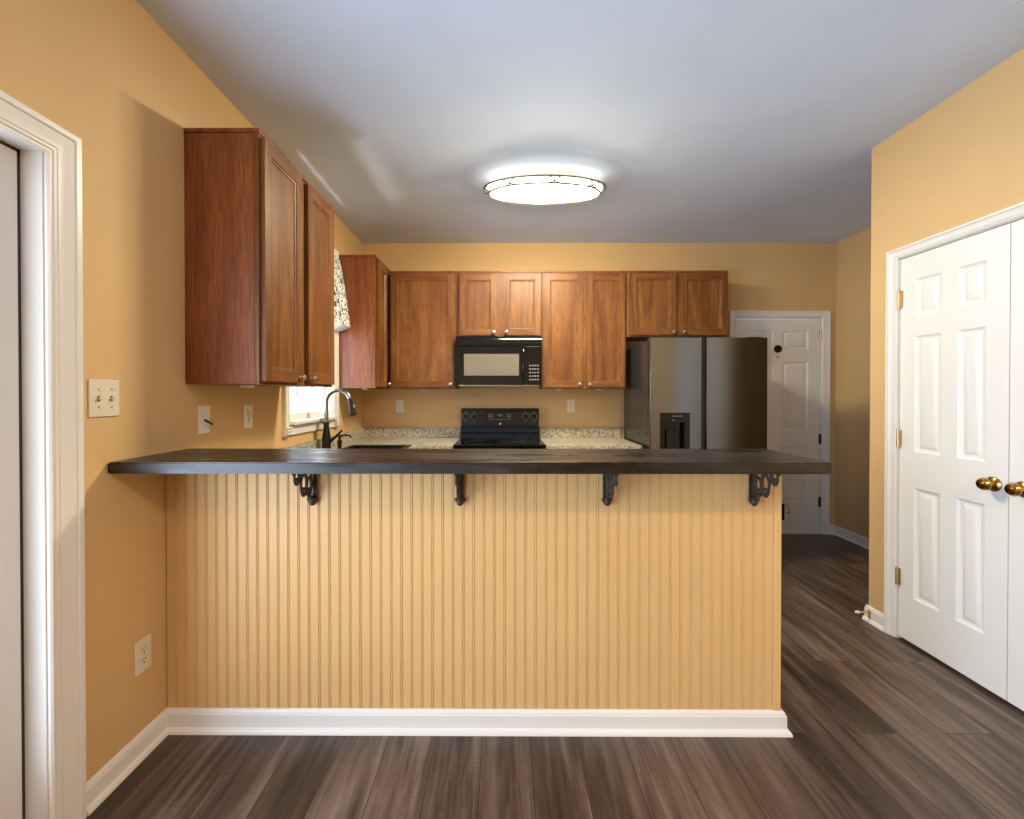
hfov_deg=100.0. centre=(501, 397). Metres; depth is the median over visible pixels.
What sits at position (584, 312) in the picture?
upper cabinet
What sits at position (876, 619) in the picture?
baseboard
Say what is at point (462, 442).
cooktop
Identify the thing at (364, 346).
upper cabinet
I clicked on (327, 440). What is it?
faucet
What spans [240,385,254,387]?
puck light
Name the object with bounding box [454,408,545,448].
range
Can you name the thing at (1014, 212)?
trim
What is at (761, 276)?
wall
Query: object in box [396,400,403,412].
wall outlet
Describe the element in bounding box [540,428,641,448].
countertop
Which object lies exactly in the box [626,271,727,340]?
upper cabinet
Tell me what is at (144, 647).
socket
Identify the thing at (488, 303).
upper cabinet
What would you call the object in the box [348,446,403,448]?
basin
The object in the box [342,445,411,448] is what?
sink
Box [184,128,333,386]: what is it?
upper cabinet
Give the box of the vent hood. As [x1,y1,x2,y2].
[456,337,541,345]
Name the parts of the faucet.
lever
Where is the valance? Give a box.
[334,255,350,331]
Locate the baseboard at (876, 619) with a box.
[862,604,883,631]
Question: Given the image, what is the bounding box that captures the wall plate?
[198,406,212,433]
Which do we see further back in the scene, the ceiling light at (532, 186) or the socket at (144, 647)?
the ceiling light at (532, 186)
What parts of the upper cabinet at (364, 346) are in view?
moulding, frame, door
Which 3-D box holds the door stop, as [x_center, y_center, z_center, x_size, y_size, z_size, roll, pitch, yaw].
[2.091,1.257,2.486,0.082,0.046,0.020,0,0,0]
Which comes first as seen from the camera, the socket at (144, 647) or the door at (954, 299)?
the socket at (144, 647)
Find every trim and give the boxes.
[884,202,1023,636]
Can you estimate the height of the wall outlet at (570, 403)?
0.122 m
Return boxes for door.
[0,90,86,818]
[728,311,830,534]
[895,223,1011,700]
[1004,219,1023,710]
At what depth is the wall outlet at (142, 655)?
1.57 m
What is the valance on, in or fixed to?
hanging from the window
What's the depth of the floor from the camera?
1.54 m
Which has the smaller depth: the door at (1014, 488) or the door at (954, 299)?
the door at (1014, 488)
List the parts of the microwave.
door, handle, control panel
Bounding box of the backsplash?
[540,428,620,437]
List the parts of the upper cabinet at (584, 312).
door, moulding, door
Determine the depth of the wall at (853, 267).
3.83 m
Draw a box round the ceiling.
[136,0,1023,242]
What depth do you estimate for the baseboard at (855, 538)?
3.83 m
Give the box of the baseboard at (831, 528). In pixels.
[829,525,834,534]
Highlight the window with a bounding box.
[282,249,339,436]
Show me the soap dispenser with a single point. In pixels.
(339, 441)
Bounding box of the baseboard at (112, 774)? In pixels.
[86,708,167,815]
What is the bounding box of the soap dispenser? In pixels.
[337,434,351,448]
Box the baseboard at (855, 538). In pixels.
[834,525,868,549]
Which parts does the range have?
knob, knob, control panel, knob, knob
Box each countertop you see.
[278,428,460,448]
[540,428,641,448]
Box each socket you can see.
[140,643,148,655]
[140,654,148,665]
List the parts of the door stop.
rod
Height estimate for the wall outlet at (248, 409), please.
0.122 m
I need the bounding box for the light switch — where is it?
[88,379,118,416]
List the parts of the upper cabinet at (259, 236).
moulding, door, frame, knob, door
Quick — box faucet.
[322,388,356,448]
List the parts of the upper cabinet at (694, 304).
door, moulding, door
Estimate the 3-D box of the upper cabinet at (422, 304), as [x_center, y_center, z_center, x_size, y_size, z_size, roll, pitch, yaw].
[-0.686,-0.586,3.872,0.585,1.026,0.362,0,0,0]
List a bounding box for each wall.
[0,0,362,818]
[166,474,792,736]
[363,243,836,524]
[835,227,870,537]
[869,48,1023,636]
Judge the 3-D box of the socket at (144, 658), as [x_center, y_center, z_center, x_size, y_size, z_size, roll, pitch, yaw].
[-1.311,0.965,1.576,0.006,0.029,0.033,0,0,0]
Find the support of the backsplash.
attached to the wall at (761, 276)
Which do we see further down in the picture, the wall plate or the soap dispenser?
the soap dispenser
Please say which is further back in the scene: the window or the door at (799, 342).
the door at (799, 342)
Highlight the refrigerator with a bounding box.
[624,337,767,448]
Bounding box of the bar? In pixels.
[108,448,831,473]
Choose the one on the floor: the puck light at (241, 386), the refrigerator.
the refrigerator
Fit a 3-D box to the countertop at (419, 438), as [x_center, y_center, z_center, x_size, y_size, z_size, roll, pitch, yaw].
[-0.110,0.363,2.931,2.402,0.130,2.250,0,0,0]
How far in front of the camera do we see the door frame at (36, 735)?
1.24 m
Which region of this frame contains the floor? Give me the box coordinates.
[85,534,1023,818]
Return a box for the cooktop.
[454,438,545,446]
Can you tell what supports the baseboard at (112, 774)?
attached to the wall at (105, 72)
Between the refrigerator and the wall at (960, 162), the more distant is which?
the refrigerator
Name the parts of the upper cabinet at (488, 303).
door, moulding, door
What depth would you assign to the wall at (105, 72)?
1.53 m
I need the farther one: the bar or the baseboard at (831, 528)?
the baseboard at (831, 528)
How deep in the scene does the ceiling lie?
2.06 m
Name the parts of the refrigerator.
door, door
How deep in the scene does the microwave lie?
3.66 m
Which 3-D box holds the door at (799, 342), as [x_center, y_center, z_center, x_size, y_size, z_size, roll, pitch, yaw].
[2.606,0.240,4.076,0.941,2.099,0.196,0,0,0]
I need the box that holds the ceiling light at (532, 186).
[483,169,605,204]
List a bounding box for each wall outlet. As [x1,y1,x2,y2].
[134,633,151,676]
[244,405,252,428]
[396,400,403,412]
[567,400,574,412]
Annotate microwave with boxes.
[456,337,541,385]
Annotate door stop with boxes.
[854,610,870,618]
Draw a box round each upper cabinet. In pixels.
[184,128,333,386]
[339,255,390,388]
[389,271,459,388]
[456,271,541,336]
[539,271,625,388]
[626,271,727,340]
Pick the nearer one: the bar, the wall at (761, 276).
the bar
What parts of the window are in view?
sash, frame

